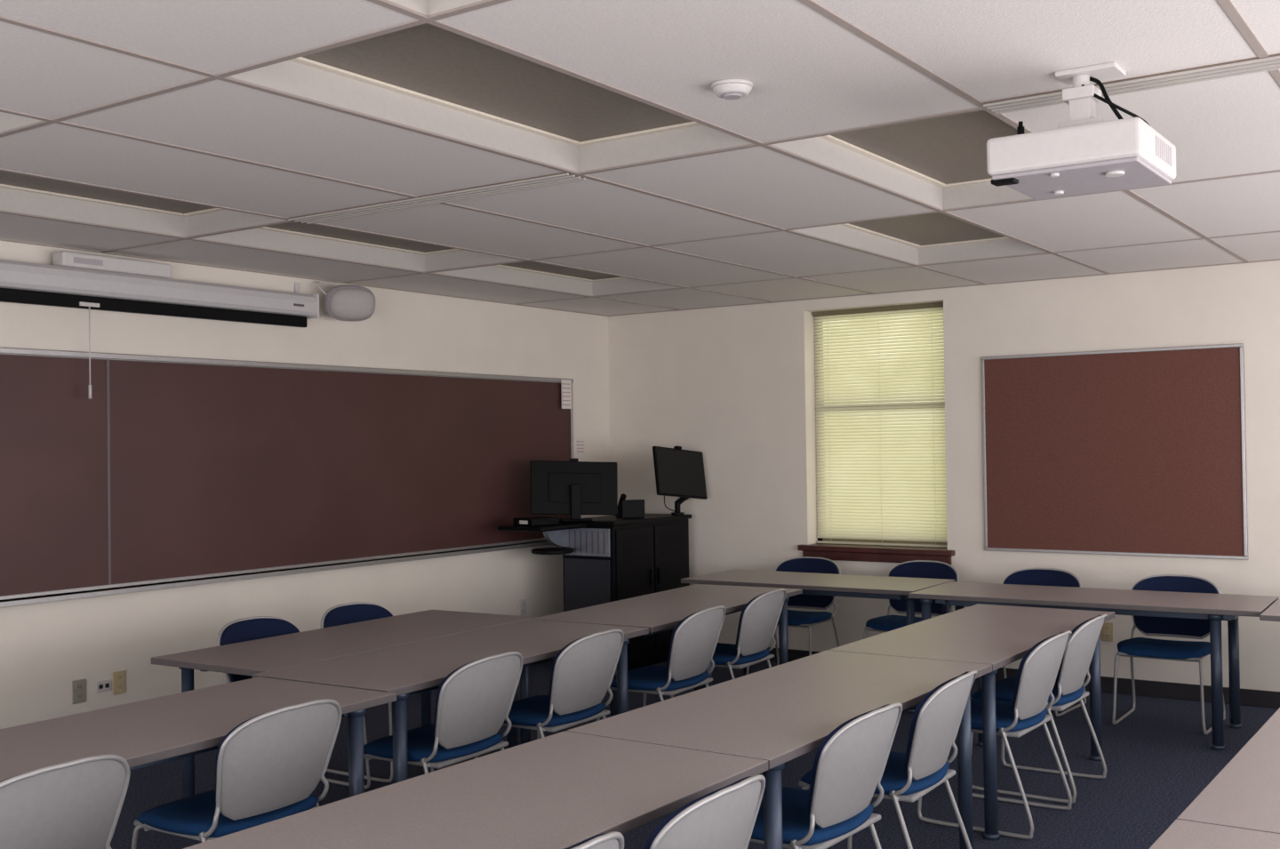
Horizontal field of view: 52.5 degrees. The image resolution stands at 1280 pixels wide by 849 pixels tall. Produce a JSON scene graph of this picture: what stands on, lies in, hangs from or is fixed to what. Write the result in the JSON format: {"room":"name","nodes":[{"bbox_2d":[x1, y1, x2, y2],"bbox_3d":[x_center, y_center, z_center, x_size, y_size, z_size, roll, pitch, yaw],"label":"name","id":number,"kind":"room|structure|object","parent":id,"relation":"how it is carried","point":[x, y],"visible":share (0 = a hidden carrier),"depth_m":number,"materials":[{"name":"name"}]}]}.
{"room":"classroom","nodes":[
{"label":"classroom","id":0,"kind":"room"},
{"bbox_2d":[0,240,609,728],"bbox_3d":[-3.203,0.302,6.430,0.150,2.950,10.600,-1,-1,35],"label":"wall","id":1,"kind":"structure","parent":0,"point":[45,647],"depth_m":7.80,"materials":[{"name":"beige paint"}]},
{"bbox_2d":[72,678,86,703],"bbox_3d":[-2.894,1.378,6.697,0.010,0.120,0.075,-1,-1,35],"label":"wall outlet","id":2,"kind":"object","parent":1,"relation":"attached to","point":[78,686],"visible":1,"depth_m":6.69,"materials":[{"name":"plastic"}]},
{"bbox_2d":[76,683,82,689],"bbox_3d":[-2.892,1.353,6.695,0.003,0.030,0.034,-1,-1,35],"label":"socket","id":3,"kind":"object","parent":2,"relation":"attached to","point":[79,686],"depth_m":6.69,"materials":[{"name":"plastic"}]},
{"bbox_2d":[76,692,82,699],"bbox_3d":[-2.891,1.403,6.694,0.003,0.030,0.034,-1,-1,35],"label":"socket","id":4,"kind":"object","parent":2,"relation":"attached to","point":[79,695],"depth_m":6.69,"materials":[{"name":"plastic"}]},
{"bbox_2d":[96,679,111,692],"bbox_3d":[-2.815,1.373,6.812,0.009,0.060,0.085,-1,-1,35],"label":"wall plate","id":5,"kind":"object","parent":1,"relation":"attached to","point":[104,685],"visible":1,"depth_m":6.81,"materials":[{"name":"white plastic"}]},
{"bbox_2d":[112,670,125,695],"bbox_3d":[-2.764,1.369,6.886,0.010,0.120,0.075,-1,-1,35],"label":"wall outlet","id":6,"kind":"object","parent":1,"relation":"attached to","point":[118,676],"visible":1,"depth_m":6.88,"materials":[{"name":"beige plastic"}]},
{"bbox_2d":[116,674,122,680],"bbox_3d":[-2.762,1.344,6.885,0.003,0.030,0.034,-1,-1,35],"label":"socket","id":7,"kind":"object","parent":6,"relation":"attached to","point":[119,677],"depth_m":6.88,"materials":[{"name":"beige plastic"}]},
{"bbox_2d":[116,683,122,690],"bbox_3d":[-2.761,1.394,6.884,0.003,0.030,0.034,-1,-1,35],"label":"socket","id":8,"kind":"object","parent":6,"relation":"attached to","point":[119,686],"depth_m":6.88,"materials":[{"name":"beige plastic"}]},
{"bbox_2d":[0,259,319,398],"bbox_3d":[-3.151,-0.506,6.278,0.140,0.740,4.036,-1,-1,35],"label":"projection screen","id":9,"kind":"object","parent":1,"relation":"attached to","point":[25,283],"visible":1,"depth_m":6.95,"materials":[{"name":"metal"}]},
{"bbox_2d":[52,250,171,278],"bbox_3d":[-2.767,-0.836,6.829,0.102,0.075,0.640,-1,-1,35],"label":"box","id":10,"kind":"object","parent":9,"relation":"on","point":[62,259],"visible":0.9,"depth_m":6.76,"materials":[{"name":"white plastic"}]},
{"bbox_2d":[0,347,573,607],"bbox_3d":[-2.710,0.257,6.935,0.090,1.267,7.790,-1,-1,35],"label":"chalkboard","id":11,"kind":"object","parent":1,"relation":"attached to","point":[174,472],"visible":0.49,"depth_m":7.57,"materials":[{"name":"metal"}]},
{"bbox_2d":[0,537,552,607],"bbox_3d":[-2.701,0.867,6.925,0.090,0.047,7.790,-1,-1,35],"label":"chalk tray","id":12,"kind":"object","parent":11,"relation":"on","point":[68,591],"depth_m":7.55,"materials":[{"name":"metal"}]},
{"bbox_2d":[560,379,571,408],"bbox_3d":[-0.570,-0.234,10.081,0.004,0.225,0.125,-1,-1,35],"label":"notice","id":13,"kind":"object","parent":11,"relation":"attached to","point":[566,384],"visible":1,"depth_m":10.08,"materials":[{"name":"paper"}]},
{"bbox_2d":[317,281,375,321],"bbox_3d":[-1.818,-0.764,8.037,0.343,0.249,0.252,-1,-1,4],"label":"wall speaker","id":14,"kind":"object","parent":1,"relation":"attached to","point":[344,302],"visible":1,"depth_m":7.96,"materials":[{"name":"grey plastic"}]},
{"bbox_2d":[329,288,375,319],"bbox_3d":[-1.773,-0.743,7.998,0.280,0.196,0.100,0,11,-27],"label":"grille","id":15,"kind":"object","parent":14,"relation":"attached to","point":[345,303],"depth_m":7.96,"materials":[{"name":"white plastic"}]},
{"bbox_2d":[519,599,526,615],"bbox_3d":[-0.868,1.360,9.636,0.010,0.120,0.075,-1,-1,35],"label":"wall outlet","id":16,"kind":"object","parent":1,"relation":"attached to","point":[522,603],"visible":0.98,"depth_m":9.63,"materials":[{"name":"white plastic"}]},
{"bbox_2d":[576,438,585,455],"bbox_3d":[-0.469,0.175,10.267,0.004,0.130,0.120,-1,-1,35],"label":"notice","id":17,"kind":"object","parent":1,"relation":"attached to","point":[580,443],"visible":1,"depth_m":10.27,"materials":[{"name":"paper"}]},
{"bbox_2d":[0,0,1279,315],"bbox_3d":[0.038,-1.128,4.265,8.100,0.270,10.700,-1,-1,35],"label":"ceiling","id":18,"kind":"structure","parent":0,"point":[809,74],"depth_m":4.35,"materials":[{"name":"tile"}]},
{"bbox_2d":[0,112,42,132],"bbox_3d":[-2.682,-1.039,3.670,0.816,0.154,1.685,-1,-1,35],"label":"tile","id":19,"kind":"object","parent":18,"relation":"in","point":[7,121],"visible":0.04,"depth_m":4.24,"materials":[{"name":"white"}]},
{"bbox_2d":[0,170,287,236],"bbox_3d":[-2.397,-1.014,5.520,0.816,0.154,1.685,-1,-1,35],"label":"recessed light","id":20,"kind":"object","parent":18,"relation":"in","point":[19,193],"visible":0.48,"depth_m":6.04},
{"bbox_2d":[196,221,521,271],"bbox_3d":[-1.440,-1.005,6.907,0.816,0.154,1.685,-1,-1,35],"label":"recessed light","id":21,"kind":"object","parent":18,"relation":"in","point":[299,237],"visible":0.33,"depth_m":7.28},
{"bbox_2d":[388,0,482,15],"bbox_3d":[-0.668,-1.090,2.282,0.816,0.154,1.685,-1,-1,35],"label":"recessed light","id":22,"kind":"object","parent":18,"relation":"in","point":[428,7],"visible":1,"depth_m":3.16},
{"bbox_2d":[288,172,585,223],"bbox_3d":[-0.911,-0.966,5.518,1.611,0.037,0.124,-1,-1,35],"label":"ceiling vent","id":23,"kind":"object","parent":18,"relation":"in","point":[560,178],"visible":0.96,"depth_m":5.45,"materials":[{"name":"white metal"}]},
{"bbox_2d":[229,23,752,172],"bbox_3d":[-0.383,-1.064,4.132,0.816,0.154,1.685,-1,-1,35],"label":"recessed light","id":24,"kind":"object","parent":18,"relation":"in","point":[427,76],"visible":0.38,"depth_m":4.31,"materials":[{"name":"grey plastic"}]},
{"bbox_2d":[433,261,679,295],"bbox_3d":[-0.484,-0.997,8.294,0.816,0.154,1.685,-1,-1,35],"label":"recessed light","id":25,"kind":"object","parent":18,"relation":"in","point":[531,274],"visible":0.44,"depth_m":8.77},
{"bbox_2d":[0,0,1279,316],"bbox_3d":[0.011,-0.992,4.222,7.700,0.009,10.200,-1,-1,35],"label":"ceiling grid","id":26,"kind":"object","parent":18,"relation":"attached to","point":[1227,5],"depth_m":4.82,"materials":[{"name":"metal"}]},
{"bbox_2d":[711,78,752,99],"bbox_3d":[0.272,-0.983,3.824,0.124,0.040,0.124,-1,-1,35],"label":"smoke detector","id":27,"kind":"object","parent":18,"relation":"attached to","point":[732,88],"visible":1,"depth_m":3.79,"materials":[{"name":"white plastic"}]},
{"bbox_2d":[770,110,1032,209],"bbox_3d":[1.245,-1.072,5.056,0.816,0.154,1.685,-1,-1,35],"label":"recessed light","id":28,"kind":"object","parent":18,"relation":"in","point":[940,162],"visible":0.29,"depth_m":5.24,"materials":[{"name":"grey plastic"}]},
{"bbox_2d":[792,212,1046,264],"bbox_3d":[1.530,-1.047,6.906,0.816,0.154,1.685,-1,-1,35],"label":"recessed light","id":29,"kind":"object","parent":18,"relation":"in","point":[936,237],"visible":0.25,"depth_m":7.39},
{"bbox_2d":[983,88,1065,114],"bbox_3d":[1.207,-1.020,4.032,0.261,0.037,0.168,-1,-1,35],"label":"ceiling vent","id":30,"kind":"object","parent":18,"relation":"in","point":[1052,98],"depth_m":4.05,"materials":[{"name":"white metal"}]},
{"bbox_2d":[986,61,1175,199],"bbox_3d":[1.275,-0.855,3.754,0.435,0.328,0.425,-1,-1,35],"label":"ceiling projector","id":31,"kind":"object","parent":18,"relation":"hanging from","point":[1087,154],"visible":1,"depth_m":3.65,"materials":[{"name":"white plastic"}]},
{"bbox_2d":[1155,135,1157,155],"bbox_3d":[1.430,-0.773,3.595,0.002,0.055,0.014,-1,-1,35],"label":"vent","id":32,"kind":"object","parent":31,"relation":"attached to","point":[1156,135],"depth_m":3.59,"materials":[{"name":"grey plastic"}]},
{"bbox_2d":[1157,136,1159,157],"bbox_3d":[1.444,-0.773,3.615,0.002,0.055,0.014,-1,-1,35],"label":"vent","id":33,"kind":"object","parent":31,"relation":"attached to","point":[1157,137],"depth_m":3.61,"materials":[{"name":"grey plastic"}]},
{"bbox_2d":[1160,138,1161,159],"bbox_3d":[1.458,-0.772,3.636,0.002,0.055,0.014,-1,-1,35],"label":"vent","id":34,"kind":"object","parent":31,"relation":"attached to","point":[1160,139],"depth_m":3.64,"materials":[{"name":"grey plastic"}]},
{"bbox_2d":[1161,140,1163,159],"bbox_3d":[1.473,-0.772,3.656,0.002,0.055,0.014,-1,-1,35],"label":"vent","id":35,"kind":"object","parent":31,"relation":"attached to","point":[1162,140],"depth_m":3.65,"materials":[{"name":"grey plastic"}]},
{"bbox_2d":[1166,144,1167,163],"bbox_3d":[1.501,-0.772,3.697,0.002,0.055,0.014,-1,-1,35],"label":"vent","id":36,"kind":"object","parent":31,"relation":"attached to","point":[1166,144],"depth_m":3.70,"materials":[{"name":"grey plastic"}]},
{"bbox_2d":[1168,144,1169,164],"bbox_3d":[1.515,-0.772,3.718,0.002,0.055,0.014,-1,-1,35],"label":"vent","id":37,"kind":"object","parent":31,"relation":"attached to","point":[1168,145],"depth_m":3.72,"materials":[{"name":"grey plastic"}]},
{"bbox_2d":[1169,146,1171,166],"bbox_3d":[1.529,-0.772,3.739,0.002,0.055,0.014,-1,-1,35],"label":"vent","id":38,"kind":"object","parent":31,"relation":"attached to","point":[1170,147],"depth_m":3.73,"materials":[{"name":"grey plastic"}]},
{"bbox_2d":[1102,53,1279,95],"bbox_3d":[1.594,-1.029,3.764,0.496,0.037,0.169,-1,-1,35],"label":"ceiling vent","id":39,"kind":"object","parent":18,"relation":"in","point":[1196,75],"depth_m":3.77,"materials":[{"name":"white metal"}]},
{"bbox_2d":[110,659,1278,848],"bbox_3d":[0.107,1.747,4.261,8.100,0.100,10.800,-1,-1,35],"label":"floor","id":40,"kind":"structure","parent":0,"point":[1159,757],"depth_m":6.30,"materials":[{"name":"blue carpet"}]},
{"bbox_2d":[0,753,130,848],"bbox_3d":[-1.744,1.302,3.558,0.598,0.818,0.529,-1,-1,32],"label":"chair","id":41,"kind":"object","parent":40,"relation":"on","point":[77,804],"visible":1,"depth_m":3.45,"materials":[{"name":"white plastic"}]},
{"bbox_2d":[0,676,396,797],"bbox_3d":[-1.679,1.351,4.152,0.730,0.737,1.828,-1,-1,32],"label":"table","id":42,"kind":"object","parent":40,"relation":"on","point":[159,730],"visible":0.77,"depth_m":4.31,"materials":[{"name":"grey laminate"}]},
{"bbox_2d":[131,698,341,848],"bbox_3d":[-1.320,1.308,4.305,0.598,0.818,0.529,-1,-1,33],"label":"chair","id":43,"kind":"object","parent":40,"relation":"on","point":[269,766],"visible":0.97,"depth_m":4.15,"materials":[{"name":"plastic"}]},
{"bbox_2d":[215,712,266,802],"bbox_3d":[-1.155,1.067,4.196,0.148,0.328,0.478,-1,-1,33],"label":"backrest cushion","id":44,"kind":"object","parent":43,"relation":"on","point":[241,758],"depth_m":4.05,"materials":[{"name":"grey plastic"}]},
{"bbox_2d":[216,616,370,788],"bbox_3d":[-1.660,1.342,6.144,0.598,0.818,0.529,-1,-1,33],"label":"chair","id":45,"kind":"object","parent":40,"relation":"on","point":[250,628],"visible":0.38,"depth_m":6.25,"materials":[{"name":"fabric"}]},
{"bbox_2d":[220,617,299,681],"bbox_3d":[-1.831,1.109,6.260,0.148,0.328,0.478,-1,-1,33],"label":"backrest cushion","id":46,"kind":"object","parent":45,"relation":"on","point":[244,629],"depth_m":6.27,"materials":[{"name":"blue fabric"}]},
{"bbox_2d":[151,609,537,798],"bbox_3d":[-1.326,1.379,6.210,0.730,0.737,1.828,-1,-1,32],"label":"table","id":47,"kind":"object","parent":40,"relation":"on","point":[247,658],"visible":0.44,"depth_m":5.99,"materials":[{"name":"grey laminate"}]},
{"bbox_2d":[320,601,438,782],"bbox_3d":[-1.302,1.345,6.663,0.598,0.818,0.529,-1,-1,35],"label":"chair","id":48,"kind":"object","parent":40,"relation":"on","point":[357,612],"visible":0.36,"depth_m":6.76,"materials":[{"name":"fabric"}]},
{"bbox_2d":[323,603,392,627],"bbox_3d":[-1.470,1.113,6.785,0.148,0.328,0.478,-1,-1,35],"label":"backrest cushion","id":49,"kind":"object","parent":48,"relation":"on","point":[344,613],"depth_m":6.81,"materials":[{"name":"blue fabric"}]},
{"bbox_2d":[363,651,523,774],"bbox_3d":[-0.790,1.315,5.233,0.598,0.818,0.529,-1,-1,32],"label":"chair","id":50,"kind":"object","parent":40,"relation":"on","point":[473,702],"visible":0.94,"depth_m":5.08,"materials":[{"name":"plastic"}]},
{"bbox_2d":[433,659,477,735],"bbox_3d":[-0.623,1.075,5.127,0.148,0.328,0.478,-1,-1,32],"label":"backrest cushion","id":51,"kind":"object","parent":50,"relation":"on","point":[456,703],"depth_m":4.98,"materials":[{"name":"grey plastic"}]},
{"bbox_2d":[252,619,648,783],"bbox_3d":[-0.747,1.364,5.750,0.730,0.737,1.828,-1,-1,32],"label":"table","id":52,"kind":"object","parent":40,"relation":"on","point":[404,670],"visible":0.52,"depth_m":5.57,"materials":[{"name":"grey laminate"}]},
{"bbox_2d":[183,731,767,848],"bbox_3d":[-0.452,1.317,3.106,0.730,0.737,1.828,-1,-1,35],"label":"table","id":53,"kind":"object","parent":40,"relation":"on","point":[564,789],"visible":0.94,"depth_m":3.28,"materials":[{"name":"grey laminate"}]},
{"bbox_2d":[474,628,623,758],"bbox_3d":[-0.387,1.319,5.835,0.598,0.818,0.529,-1,-1,33],"label":"chair","id":54,"kind":"object","parent":40,"relation":"on","point":[582,672],"visible":0.88,"depth_m":5.67,"materials":[{"name":"plastic"}]},
{"bbox_2d":[548,634,589,704],"bbox_3d":[-0.222,1.078,5.726,0.148,0.328,0.478,-1,-1,33],"label":"backrest cushion","id":55,"kind":"object","parent":54,"relation":"on","point":[570,671],"depth_m":5.59,"materials":[{"name":"grey plastic"}]},
{"bbox_2d":[497,512,691,671],"bbox_3d":[-0.288,1.241,9.540,0.640,1.090,1.560,-1,-1,35],"label":"desk","id":56,"kind":"object","parent":40,"relation":"on","point":[606,558],"visible":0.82,"depth_m":9.38,"materials":[{"name":"black laminate"}]},
{"bbox_2d":[512,516,559,526],"bbox_3d":[-0.731,0.682,9.138,0.252,0.055,0.220,0,-1,-43],"label":"scanner","id":57,"kind":"object","parent":56,"relation":"on","point":[531,521],"visible":1,"depth_m":9.06,"materials":[{"name":"black plastic"}]},
{"bbox_2d":[497,522,587,531],"bbox_3d":[-0.686,0.726,9.193,0.400,0.030,0.530,-1,-1,35],"label":"shelf","id":58,"kind":"object","parent":56,"relation":"attached to","point":[562,526],"depth_m":9.06,"materials":[{"name":"black laminate"}]},
{"bbox_2d":[531,547,573,554],"bbox_3d":[-0.626,0.907,9.308,0.299,0.030,0.309,-1,-1,35],"label":"shelf","id":59,"kind":"object","parent":56,"relation":"attached to","point":[540,550],"depth_m":9.21,"materials":[{"name":"black plastic"}]},
{"bbox_2d":[530,457,617,521],"bbox_3d":[-0.469,0.470,9.394,0.653,0.452,0.180,-1,-1,-13],"label":"monitor","id":60,"kind":"object","parent":56,"relation":"on","point":[575,488],"visible":0.98,"depth_m":9.41,"materials":[{"name":"black plastic"}]},
{"bbox_2d":[559,512,691,526],"bbox_3d":[-0.108,0.712,9.741,0.530,0.030,1.030,-1,-1,35],"label":"countertop","id":61,"kind":"structure","parent":56,"relation":"on","point":[605,520],"depth_m":9.51,"materials":[{"name":"black laminate"}]},
{"bbox_2d":[616,493,645,518],"bbox_3d":[-0.075,0.604,9.671,0.180,0.182,0.196,-1,-1,-15],"label":"desk telephone","id":62,"kind":"object","parent":56,"relation":"on","point":[627,508],"visible":0.89,"depth_m":9.58,"materials":[{"name":"black plastic"}]},
{"bbox_2d":[652,445,707,515],"bbox_3d":[0.263,0.426,9.832,0.226,0.534,0.574,-2,-1,43],"label":"monitor","id":63,"kind":"object","parent":56,"relation":"on","point":[680,473],"visible":1,"depth_m":9.78,"materials":[{"name":"black plastic"}]},
{"bbox_2d":[566,831,623,848],"bbox_3d":[-0.350,1.270,2.798,0.598,0.818,0.529,-1,-1,35],"label":"chair","id":64,"kind":"object","parent":40,"relation":"on","point":[614,839],"visible":1,"depth_m":2.72,"materials":[{"name":"plastic"}]},
{"bbox_2d":[566,832,606,848],"bbox_3d":[-0.189,1.030,2.683,0.148,0.328,0.478,-1,-1,35],"label":"backrest cushion","id":65,"kind":"object","parent":64,"relation":"on","point":[598,841],"depth_m":2.68,"materials":[{"name":"blue fabric"}]},
{"bbox_2d":[596,605,726,720],"bbox_3d":[0.129,1.324,6.609,0.598,0.818,0.529,-1,-1,31],"label":"chair","id":66,"kind":"object","parent":40,"relation":"on","point":[693,641],"visible":0.86,"depth_m":6.44,"materials":[{"name":"plastic"}]},
{"bbox_2d":[666,609,702,672],"bbox_3d":[0.298,1.083,6.506,0.148,0.328,0.478,-1,-1,31],"label":"backrest cushion","id":67,"kind":"object","parent":66,"relation":"on","point":[685,646],"depth_m":6.37,"materials":[{"name":"blue fabric"}]},
{"bbox_2d":[530,584,802,717],"bbox_3d":[0.218,1.375,7.326,0.730,0.737,1.828,-1,-1,31],"label":"table","id":68,"kind":"object","parent":40,"relation":"on","point":[659,612],"visible":0.45,"depth_m":7.25,"materials":[{"name":"grey laminate"}]},
{"bbox_2d":[644,774,765,848],"bbox_3d":[0.004,1.272,3.258,0.598,0.818,0.529,-1,-1,35],"label":"chair","id":69,"kind":"object","parent":40,"relation":"on","point":[725,817],"visible":1,"depth_m":3.07,"materials":[{"name":"plastic"}]},
{"bbox_2d":[670,588,786,698],"bbox_3d":[0.521,1.330,7.335,0.598,0.818,0.529,-1,-1,31],"label":"chair","id":70,"kind":"object","parent":40,"relation":"on","point":[759,618],"visible":0.77,"depth_m":7.15,"materials":[{"name":"plastic"}]},
{"bbox_2d":[736,592,767,649],"bbox_3d":[0.690,1.089,7.232,0.148,0.328,0.478,-1,-1,31],"label":"backrest cushion","id":71,"kind":"object","parent":70,"relation":"on","point":[752,628],"depth_m":7.10,"materials":[{"name":"blue fabric"}]},
{"bbox_2d":[566,650,992,848],"bbox_3d":[0.590,1.327,4.616,0.730,0.737,1.828,-1,-1,35],"label":"table","id":72,"kind":"object","parent":40,"relation":"on","point":[780,714],"visible":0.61,"depth_m":4.44,"materials":[{"name":"grey laminate"}]},
{"bbox_2d":[746,556,840,674],"bbox_3d":[1.075,1.348,8.982,0.529,0.818,0.598,-1,-1,33],"label":"chair","id":73,"kind":"object","parent":40,"relation":"on","point":[803,619],"visible":0.49,"depth_m":9.08,"materials":[{"name":"fabric"}]},
{"bbox_2d":[776,558,839,607],"bbox_3d":[1.184,1.113,9.154,0.478,0.328,0.148,-1,-1,33],"label":"backrest cushion","id":74,"kind":"object","parent":73,"relation":"on","point":[816,565],"depth_m":9.14,"materials":[{"name":"blue fabric"}]},
{"bbox_2d":[680,568,955,712],"bbox_3d":[1.156,1.380,8.483,1.627,0.737,0.730,-1,-1,34],"label":"table","id":75,"kind":"object","parent":40,"relation":"on","point":[811,583],"visible":0.58,"depth_m":8.28,"materials":[{"name":"grey laminate"}]},
{"bbox_2d":[749,702,902,848],"bbox_3d":[0.526,1.279,4.138,0.598,0.818,0.529,-1,-1,37],"label":"chair","id":76,"kind":"object","parent":40,"relation":"on","point":[850,763],"visible":0.91,"depth_m":3.95,"materials":[{"name":"plastic"}]},
{"bbox_2d":[807,704,889,815],"bbox_3d":[0.683,1.038,4.017,0.148,0.328,0.478,-1,-1,37],"label":"backrest cushion","id":77,"kind":"object","parent":76,"relation":"on","point":[850,763],"depth_m":3.92,"materials":[{"name":"grey plastic"}]},
{"bbox_2d":[798,669,976,848],"bbox_3d":[0.908,1.282,4.675,0.598,0.818,0.529,-1,-1,33],"label":"chair","id":78,"kind":"object","parent":40,"relation":"on","point":[908,776],"visible":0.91,"depth_m":4.47,"materials":[{"name":"plastic"}]},
{"bbox_2d":[904,671,969,770],"bbox_3d":[1.073,1.042,4.566,0.148,0.328,0.478,-1,-1,33],"label":"backrest cushion","id":79,"kind":"object","parent":78,"relation":"on","point":[936,721],"depth_m":4.45,"materials":[{"name":"grey plastic"}]},
{"bbox_2d":[863,560,959,639],"bbox_3d":[1.795,1.332,8.583,0.529,0.818,0.598,-1,-1,35],"label":"chair","id":80,"kind":"object","parent":40,"relation":"on","point":[927,569],"visible":0.52,"depth_m":8.72,"materials":[{"name":"fabric"}]},
{"bbox_2d":[888,561,956,614],"bbox_3d":[1.910,1.096,8.751,0.478,0.328,0.148,-1,-1,35],"label":"backrest cushion","id":81,"kind":"object","parent":80,"relation":"on","point":[929,570],"depth_m":8.77,"materials":[{"name":"blue fabric"}]},
{"bbox_2d":[827,603,1115,839],"bbox_3d":[1.632,1.336,6.127,0.730,0.737,1.828,-1,-1,35],"label":"table","id":82,"kind":"object","parent":40,"relation":"on","point":[997,636],"visible":0.59,"depth_m":5.88,"materials":[{"name":"beige laminate"}]},
{"bbox_2d":[917,630,1071,839],"bbox_3d":[1.556,1.288,5.614,0.598,0.818,0.529,-1,-1,36],"label":"chair","id":83,"kind":"object","parent":40,"relation":"on","point":[1038,668],"visible":0.88,"depth_m":5.42,"materials":[{"name":"plastic"}]},
{"bbox_2d":[1011,632,1063,711],"bbox_3d":[1.715,1.047,5.496,0.148,0.328,0.478,-1,-1,36],"label":"backrest cushion","id":84,"kind":"object","parent":83,"relation":"on","point":[1038,669],"depth_m":5.38,"materials":[{"name":"grey plastic"}]},
{"bbox_2d":[976,568,1086,716],"bbox_3d":[2.393,1.313,7.952,0.529,0.818,0.598,-1,-1,37],"label":"chair","id":85,"kind":"object","parent":40,"relation":"on","point":[1028,576],"visible":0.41,"depth_m":8.14,"materials":[{"name":"fabric"}]},
{"bbox_2d":[1003,568,1079,587],"bbox_3d":[2.513,1.078,8.116,0.478,0.328,0.148,-1,-1,37],"label":"backrest cushion","id":86,"kind":"object","parent":85,"relation":"on","point":[1038,577],"depth_m":8.15,"materials":[{"name":"blue fabric"}]},
{"bbox_2d":[970,613,1107,803],"bbox_3d":[1.894,1.291,6.122,0.598,0.818,0.529,-1,-1,35],"label":"chair","id":87,"kind":"object","parent":40,"relation":"on","point":[1068,688],"visible":0.82,"depth_m":5.94,"materials":[{"name":"plastic"}]},
{"bbox_2d":[1055,615,1100,688],"bbox_3d":[2.055,1.051,6.007,0.148,0.328,0.478,-1,-1,35],"label":"backrest cushion","id":88,"kind":"object","parent":87,"relation":"on","point":[1077,656],"depth_m":5.89,"materials":[{"name":"blue fabric"}]},
{"bbox_2d":[908,581,1278,750],"bbox_3d":[2.573,1.343,7.421,1.883,0.737,0.730,-1,-1,33],"label":"table","id":89,"kind":"object","parent":40,"relation":"on","point":[1216,608],"visible":0.91,"depth_m":7.25,"materials":[{"name":"grey laminate"}]},
{"bbox_2d":[1112,574,1225,734],"bbox_3d":[3.025,1.296,7.443,0.529,0.818,0.598,-1,-1,35],"label":"chair","id":90,"kind":"object","parent":40,"relation":"on","point":[1196,628],"visible":0.75,"depth_m":7.51,"materials":[{"name":"fabric"}]},
{"bbox_2d":[1132,576,1218,636],"bbox_3d":[3.140,1.061,7.611,0.478,0.328,0.148,-1,-1,35],"label":"backrest cushion","id":91,"kind":"object","parent":90,"relation":"on","point":[1147,625],"depth_m":7.61,"materials":[{"name":"blue fabric"}]},
{"bbox_2d":[1149,819,1279,848],"bbox_3d":[1.043,1.280,2.075,0.730,0.737,1.828,-1,-1,35],"label":"table","id":92,"kind":"object","parent":40,"relation":"on","point":[1181,834],"visible":1,"depth_m":2.89,"materials":[{"name":"beige laminate"}]},
{"bbox_2d":[1176,707,1279,833],"bbox_3d":[2.084,1.289,3.586,0.730,0.737,1.828,-1,-1,35],"label":"table","id":93,"kind":"object","parent":40,"relation":"on","point":[1244,794],"visible":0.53,"depth_m":3.27,"materials":[{"name":"beige laminate"}]},
{"bbox_2d":[1259,599,1279,621],"bbox_3d":[4.073,1.305,6.303,1.828,0.737,0.730,-1,-1,33],"label":"table","id":94,"kind":"object","parent":40,"relation":"on","point":[1272,613],"visible":1,"depth_m":6.53,"materials":[{"name":"beige laminate"}]},
{"bbox_2d":[608,260,1279,691],"bbox_3d":[2.986,0.248,8.492,7.700,2.950,0.220,-1,-1,35],"label":"wall","id":95,"kind":"structure","parent":0,"point":[734,386],"depth_m":8.94,"materials":[{"name":"beige paint"}]},
{"bbox_2d":[797,543,955,565],"bbox_3d":[1.708,0.927,9.296,1.185,0.104,0.220,-1,-1,35],"label":"windowsill","id":96,"kind":"structure","parent":95,"relation":"attached to","point":[843,552],"depth_m":9.22,"materials":[{"name":"brown wood"}]},
{"bbox_2d":[814,306,947,547],"bbox_3d":[1.771,0.015,9.422,1.075,1.730,0.060,-1,-1,35],"label":"window","id":97,"kind":"structure","parent":95,"relation":"in","point":[819,539],"depth_m":9.48,"materials":[{"name":"paint"}]},
{"bbox_2d":[812,302,947,547],"bbox_3d":[1.743,0.011,9.380,1.051,1.722,0.040,-1,-1,35],"label":"window blind","id":98,"kind":"object","parent":97,"relation":"attached to","point":[882,479],"visible":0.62,"depth_m":9.38,"materials":[{"name":"plastic"}]},
{"bbox_2d":[717,642,1279,708],"bbox_3d":[2.940,1.672,8.374,7.700,0.100,0.012,-1,-1,35],"label":"baseboard","id":99,"kind":"structure","parent":95,"relation":"attached to","point":[1248,697],"depth_m":8.13,"materials":[{"name":"plastic"}]},
{"bbox_2d":[1101,622,1113,640],"bbox_3d":[3.002,1.331,8.334,0.075,0.120,0.010,-1,-1,35],"label":"wall outlet","id":100,"kind":"object","parent":95,"relation":"attached to","point":[1107,629],"visible":0.94,"depth_m":8.33,"materials":[{"name":"beige plastic"}]},
{"bbox_2d":[1104,624,1110,630],"bbox_3d":[2.999,1.306,8.332,0.034,0.030,0.003,-1,-1,35],"label":"socket","id":101,"kind":"object","parent":100,"relation":"attached to","point":[1106,627],"depth_m":8.33,"materials":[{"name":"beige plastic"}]},
{"bbox_2d":[1104,632,1110,638],"bbox_3d":[3.000,1.355,8.331,0.034,0.030,0.003,-1,-1,35],"label":"socket","id":102,"kind":"object","parent":100,"relation":"attached to","point":[1107,635],"depth_m":8.33,"materials":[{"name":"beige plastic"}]},
{"bbox_2d":[981,343,1247,559],"bbox_3d":[3.001,0.180,8.336,1.635,1.310,0.020,-1,-1,35],"label":"pinboard","id":103,"kind":"object","parent":95,"relation":"attached to","point":[1140,452],"visible":1,"depth_m":8.29,"materials":[{"name":"brown fabric"}]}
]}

